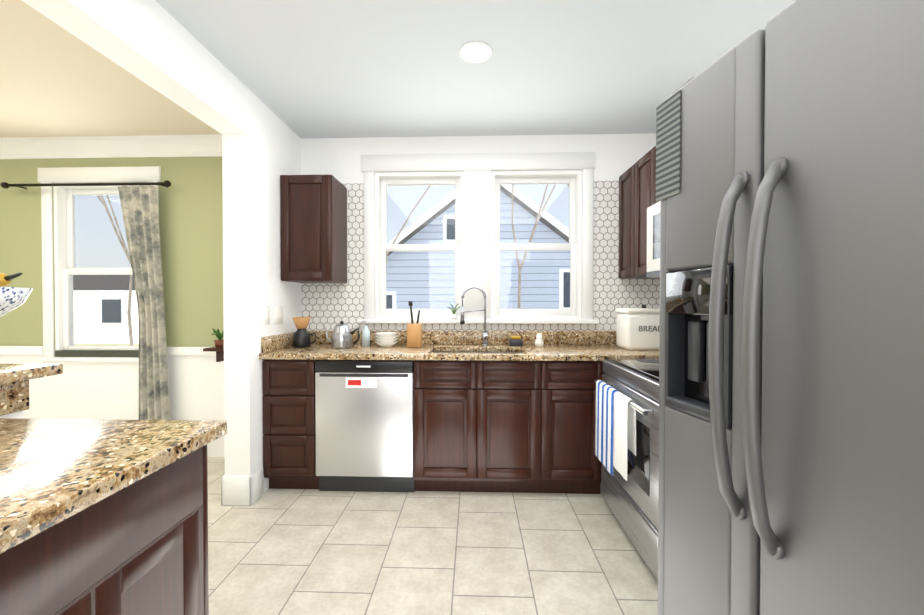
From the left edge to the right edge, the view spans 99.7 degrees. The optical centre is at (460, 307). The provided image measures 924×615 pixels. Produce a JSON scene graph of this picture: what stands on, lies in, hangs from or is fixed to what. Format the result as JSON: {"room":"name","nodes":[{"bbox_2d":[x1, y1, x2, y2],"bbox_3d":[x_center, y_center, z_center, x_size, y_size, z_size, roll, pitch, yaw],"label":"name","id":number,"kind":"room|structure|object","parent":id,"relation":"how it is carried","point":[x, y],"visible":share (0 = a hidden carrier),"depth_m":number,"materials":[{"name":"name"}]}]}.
{"room":"kitchen","nodes":[
{"label":"kitchen","id":0,"kind":"room"},
{"bbox_2d":[0,411,22,418],"bbox_3d":[-1.464,0.739,-0.287,0.160,1.018,2.970,0,1,2],"label":"wall","id":1,"kind":"structure","parent":0,"point":[18,415],"depth_m":1.17,"materials":[{"name":"white paint"}]},
{"bbox_2d":[0,380,28,415],"bbox_3d":[-1.359,0.274,0.104,0.021,0.098,2.170,0,1,2],"label":"backsplash","id":2,"kind":"structure","parent":1,"relation":"attached to","point":[14,396],"depth_m":1.15,"materials":[{"name":"brown stone"}]},
{"bbox_2d":[0,364,62,384],"bbox_3d":[-1.465,0.211,-0.246,0.325,0.032,2.965,0,1,2],"label":"bar","id":3,"kind":"object","parent":1,"relation":"on","point":[10,373],"visible":1,"depth_m":1.15,"materials":[{"name":"beige stone"}]},
{"bbox_2d":[0,273,32,317],"bbox_3d":[-1.463,0.027,1.085,0.370,0.302,0.370,0,1,2],"label":"bowl","id":4,"kind":"object","parent":3,"relation":"on","point":[12,298],"visible":1,"depth_m":1.14,"materials":[{"name":"ceramic"}]},
{"bbox_2d":[22,0,301,491],"bbox_3d":[-1.432,-0.039,0.668,0.160,2.550,4.900,0,1,2],"label":"wall","id":5,"kind":"structure","parent":0,"point":[156,45],"depth_m":2.38,"materials":[{"name":"white paint"}]},
{"bbox_2d":[263,306,269,324],"bbox_3d":[-1.282,0.053,2.576,0.010,0.120,0.080,0,1,2],"label":"switch plate","id":6,"kind":"object","parent":5,"relation":"attached to","point":[266,309],"depth_m":2.57,"materials":[{"name":"white plastic"}]},
{"bbox_2d":[274,306,282,323],"bbox_3d":[-1.277,0.051,2.735,0.010,0.120,0.120,0,1,2],"label":"switch plate","id":7,"kind":"object","parent":5,"relation":"attached to","point":[278,314],"depth_m":2.73,"materials":[{"name":"white plastic"}]},
{"bbox_2d":[0,133,659,436],"bbox_3d":[-1.808,-0.070,3.207,6.760,2.550,0.150,0,1,2],"label":"wall","id":8,"kind":"structure","parent":0,"point":[191,217],"depth_m":3.14,"materials":[{"name":"beige paint"}]},
{"bbox_2d":[0,180,170,188],"bbox_3d":[-2.951,-0.969,3.101,1.368,0.050,0.114,0,1,2],"label":"curtain rod","id":9,"kind":"object","parent":8,"relation":"attached to","point":[165,183],"visible":1,"depth_m":3.06,"materials":[{"name":"brown metal"}]},
{"bbox_2d":[118,186,170,419],"bbox_3d":[-2.485,0.112,3.067,0.415,2.129,0.052,0,1,2],"label":"curtain","id":10,"kind":"object","parent":9,"relation":"hanging from","point":[139,205],"visible":0.94,"depth_m":3.06,"materials":[{"name":"fabric"}]},
{"bbox_2d":[35,166,160,361],"bbox_3d":[-2.913,-0.348,3.203,1.030,1.563,0.175,0,1,2],"label":"dining room window","id":11,"kind":"structure","parent":8,"relation":"in","point":[65,268],"depth_m":3.18,"materials":[{"name":"white wood"}]},
{"bbox_2d":[0,134,221,158],"bbox_3d":[-3.311,-1.276,3.120,3.760,0.135,0.095,0,1,2],"label":"crown molding","id":12,"kind":"structure","parent":8,"relation":"attached to","point":[144,146],"depth_m":3.10,"materials":[{"name":"white wood"}]},
{"bbox_2d":[0,346,224,456],"bbox_3d":[-3.320,0.760,3.178,3.740,0.890,0.030,0,1,2],"label":"trim","id":13,"kind":"structure","parent":8,"relation":"attached to","point":[215,448],"depth_m":3.14,"materials":[{"name":"white wood"}]},
{"bbox_2d":[203,328,223,361],"bbox_3d":[-1.883,0.292,3.053,0.160,0.260,0.170,0,1,2],"label":"potted plant","id":14,"kind":"object","parent":8,"relation":"attached to","point":[218,348],"visible":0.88,"depth_m":3.03,"materials":[{"name":"brown wood"}]},
{"bbox_2d":[221,467,263,505],"bbox_3d":[-1.363,1.121,2.759,0.190,0.180,0.745,0,1,2],"label":"baseboard","id":15,"kind":"structure","parent":8,"relation":"attached to","point":[242,490],"depth_m":2.39,"materials":[{"name":"white wood"}]},
{"bbox_2d":[280,175,346,282],"bbox_3d":[-1.090,-0.567,2.925,0.367,0.750,0.347,0,1,2],"label":"upper cabinet","id":16,"kind":"object","parent":8,"relation":"attached to","point":[313,220],"visible":1,"depth_m":2.76,"materials":[{"name":"brown wood"}]},
{"bbox_2d":[358,152,598,323],"bbox_3d":[0.133,-0.537,3.094,1.865,1.323,0.185,0,1,2],"label":"kitchen window","id":17,"kind":"structure","parent":8,"relation":"in","point":[477,180],"depth_m":3.06,"materials":[{"name":"white wood"}]},
{"bbox_2d":[448,303,459,319],"bbox_3d":[-0.052,0.031,3.039,0.103,0.127,0.048,0,1,2],"label":"potted plant","id":18,"kind":"object","parent":17,"relation":"on","point":[453,316],"visible":0.98,"depth_m":3.03,"materials":[{"name":"white ceramic"}]},
{"bbox_2d":[0,0,795,137],"bbox_3d":[-1.892,-1.364,0.667,7.060,0.100,5.200,0,1,2],"label":"ceiling","id":19,"kind":"structure","parent":0,"point":[344,68],"depth_m":2.15,"materials":[{"name":"white paint"}]},
{"bbox_2d":[459,41,492,62],"bbox_3d":[0.080,-1.327,2.033,0.176,0.005,0.176,0,1,2],"label":"recessed light","id":20,"kind":"object","parent":19,"relation":"in","point":[476,52],"visible":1,"depth_m":2.02,"materials":[{"name":"white plastic"}]},
{"bbox_2d":[207,457,657,614],"bbox_3d":[-1.892,1.286,0.700,7.060,0.100,5.200,0,1,2],"label":"floor","id":21,"kind":"structure","parent":0,"point":[294,552],"depth_m":1.92,"materials":[{"name":"tile"}]},
{"bbox_2d":[0,488,135,614],"bbox_3d":[-1.022,0.798,0.602,0.663,0.878,0.397,0,1,2],"label":"base cabinet","id":22,"kind":"object","parent":21,"relation":"on","point":[103,516],"depth_m":0.70,"materials":[{"name":"brown wood"}]},
{"bbox_2d":[0,418,226,555],"bbox_3d":[-1.025,0.343,0.034,0.694,0.038,2.110,0,1,2],"label":"countertop","id":23,"kind":"structure","parent":22,"relation":"on","point":[53,472],"depth_m":0.81,"materials":[{"name":"beige stone"}]},
{"bbox_2d":[136,448,208,614],"bbox_3d":[-1.013,0.795,0.871,0.663,0.878,0.372,0,1,2],"label":"base cabinet","id":24,"kind":"object","parent":21,"relation":"on","point":[172,505],"depth_m":0.92,"materials":[{"name":"brown wood"}]},
{"bbox_2d":[262,359,318,488],"bbox_3d":[-1.103,0.771,2.817,0.346,0.878,0.596,0,1,2],"label":"base cabinet","id":25,"kind":"object","parent":21,"relation":"on","point":[289,412],"depth_m":2.52,"materials":[{"name":"brown wood"}]},
{"bbox_2d":[315,360,414,491],"bbox_3d":[-0.611,0.774,2.790,0.632,0.872,0.584,0,1,2],"label":"dishwasher","id":26,"kind":"object","parent":21,"relation":"on","point":[364,409],"visible":1,"depth_m":2.50,"materials":[{"name":"silver metal"}]},
{"bbox_2d":[518,361,605,493],"bbox_3d":[0.685,0.772,2.757,0.464,0.878,0.596,0,1,2],"label":"base cabinet","id":27,"kind":"object","parent":21,"relation":"on","point":[557,399],"depth_m":2.46,"materials":[{"name":"brown wood"}]},
{"bbox_2d":[259,331,658,360],"bbox_3d":[0.138,0.352,2.755,2.835,0.326,0.627,0,1,2],"label":"countertop","id":28,"kind":"structure","parent":27,"relation":"on","point":[557,345],"depth_m":2.76,"materials":[{"name":"stone"}]},
{"bbox_2d":[292,317,315,347],"bbox_3d":[-1.139,0.179,2.842,0.170,0.218,0.128,0,1,2],"label":"coffee maker","id":29,"kind":"object","parent":28,"relation":"on","point":[301,337],"visible":1,"depth_m":2.80,"materials":[{"name":"black ceramic"}]},
{"bbox_2d":[322,321,359,348],"bbox_3d":[-0.867,0.194,2.824,0.278,0.190,0.150,0,1,2],"label":"kettle","id":30,"kind":"object","parent":28,"relation":"on","point":[342,335],"visible":1,"depth_m":2.78,"materials":[{"name":"silver metal"}]},
{"bbox_2d":[362,321,369,345],"bbox_3d":[-0.716,0.195,2.949,0.060,0.184,0.058,0,1,2],"label":"soap bottle","id":31,"kind":"object","parent":28,"relation":"on","point":[365,336],"visible":1,"depth_m":2.93,"materials":[{"name":"white"}]},
{"bbox_2d":[375,332,397,346],"bbox_3d":[-0.548,0.237,2.883,0.170,0.101,0.167,0,1,2],"label":"bowls","id":32,"kind":"object","parent":28,"relation":"on","point":[386,339],"visible":1,"depth_m":2.83,"materials":[{"name":"white ceramic"}]},
{"bbox_2d":[407,301,421,346],"bbox_3d":[-0.338,0.120,2.865,0.100,0.336,0.100,0,1,2],"label":"block","id":33,"kind":"object","parent":28,"relation":"on","point":[414,334],"visible":1,"depth_m":2.82,"materials":[{"name":"brown wood"}]},
{"bbox_2d":[460,285,488,345],"bbox_3d":[0.104,0.061,2.907,0.215,0.453,0.101,0,1,2],"label":"faucet","id":34,"kind":"object","parent":28,"relation":"on","point":[484,333],"visible":1,"depth_m":2.91,"materials":[{"name":"silver metal"}]},
{"bbox_2d":[509,336,522,345],"bbox_3d":[0.414,0.250,2.916,0.100,0.075,0.070,0,1,2],"label":"sponge caddy","id":35,"kind":"object","parent":28,"relation":"on","point":[515,340],"visible":1,"depth_m":2.88,"materials":[{"name":"grey"}]},
{"bbox_2d":[535,333,543,346],"bbox_3d":[0.583,0.238,2.896,0.068,0.100,0.066,0,1,2],"label":"figurine","id":36,"kind":"object","parent":28,"relation":"on","point":[539,342],"visible":1,"depth_m":2.87,"materials":[{"name":"white ceramic"}]},
{"bbox_2d":[615,305,659,349],"bbox_3d":[1.289,0.135,2.741,0.328,0.310,0.228,0,1,2],"label":"bread box","id":37,"kind":"object","parent":28,"relation":"on","point":[637,328],"visible":0.85,"depth_m":2.63,"materials":[{"name":"white ceramic"}]},
{"bbox_2d":[594,356,658,579],"bbox_3d":[1.165,0.679,2.023,0.726,1.079,0.765,0,1,2],"label":"range","id":38,"kind":"object","parent":21,"relation":"on","point":[632,502],"visible":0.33,"depth_m":1.86,"materials":[{"name":"silver metal"}]},
{"bbox_2d":[595,380,618,475],"bbox_3d":[0.819,0.655,2.172,0.049,0.446,0.290,0,1,2],"label":"towel","id":39,"kind":"object","parent":38,"relation":"hanging from","point":[604,431],"visible":0.92,"depth_m":2.16,"materials":[{"name":"fabric"}]},
{"bbox_2d":[613,392,635,480],"bbox_3d":[0.810,0.628,1.930,0.049,0.386,0.175,0,1,2],"label":"towel","id":40,"kind":"object","parent":38,"relation":"hanging from","point":[624,426],"visible":0.96,"depth_m":1.91,"materials":[{"name":"white fabric"}]},
{"bbox_2d":[656,0,923,614],"bbox_3d":[0.948,0.324,0.675,0.832,1.785,0.916,0,1,-9],"label":"refrigerator","id":41,"kind":"object","parent":21,"relation":"on","point":[790,167],"visible":1,"depth_m":0.69,"materials":[{"name":"silver metal"}]},
{"bbox_3d":[1.561,-0.037,0.568,0.150,2.550,5.200,0,1,2],"label":"wall","id":42,"kind":"structure","parent":0,"visible":0},
{"bbox_2d":[619,146,659,278],"bbox_3d":[1.384,-0.614,2.714,0.342,0.790,0.602,0,1,2],"label":"upper cabinet","id":43,"kind":"object","parent":42,"relation":"attached to","point":[637,189],"visible":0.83,"depth_m":2.70,"materials":[{"name":"brown wood"}]},
{"bbox_2d":[646,201,659,277],"bbox_3d":[1.313,-0.395,2.022,0.435,0.430,0.758,0,1,2],"label":"microwave","id":44,"kind":"object","parent":42,"relation":"attached to","point":[653,240],"visible":0.17,"depth_m":2.31,"materials":[{"name":"white plastic"}]},
{"label":"outside","id":45,"kind":"structure","parent":0,"visible":0},
{"bbox_2d":[74,344,138,345],"bbox_3d":[0.965,1.655,31.628,80.000,0.200,56.500,0,1,2],"label":"ground","id":46,"kind":"structure","parent":45,"point":[105,344],"depth_m":18.14,"materials":[{"name":"white"}]},
{"bbox_2d":[73,275,138,343],"bbox_3d":[-16.619,-0.176,21.938,10.100,3.700,7.600,0,1,2],"label":"house","id":47,"kind":"structure","parent":46,"relation":"on","point":[110,304],"depth_m":18.46,"materials":[{"name":"white"}]},
{"bbox_2d":[97,184,568,345],"bbox_3d":[-4.809,-2.925,9.363,19.648,9.514,8.624,0,1,2],"label":"trees","id":48,"kind":"object","parent":46,"relation":"on","point":[124,247],"depth_m":7.05,"materials":[{"name":"white plant"}]},
{"bbox_2d":[386,184,569,308],"bbox_3d":[0.617,-0.495,11.351,7.533,4.600,7.600,0,1,2],"label":"neighbor house","id":49,"kind":"structure","parent":46,"relation":"on","point":[545,296],"depth_m":7.83,"materials":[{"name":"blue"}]}
]}

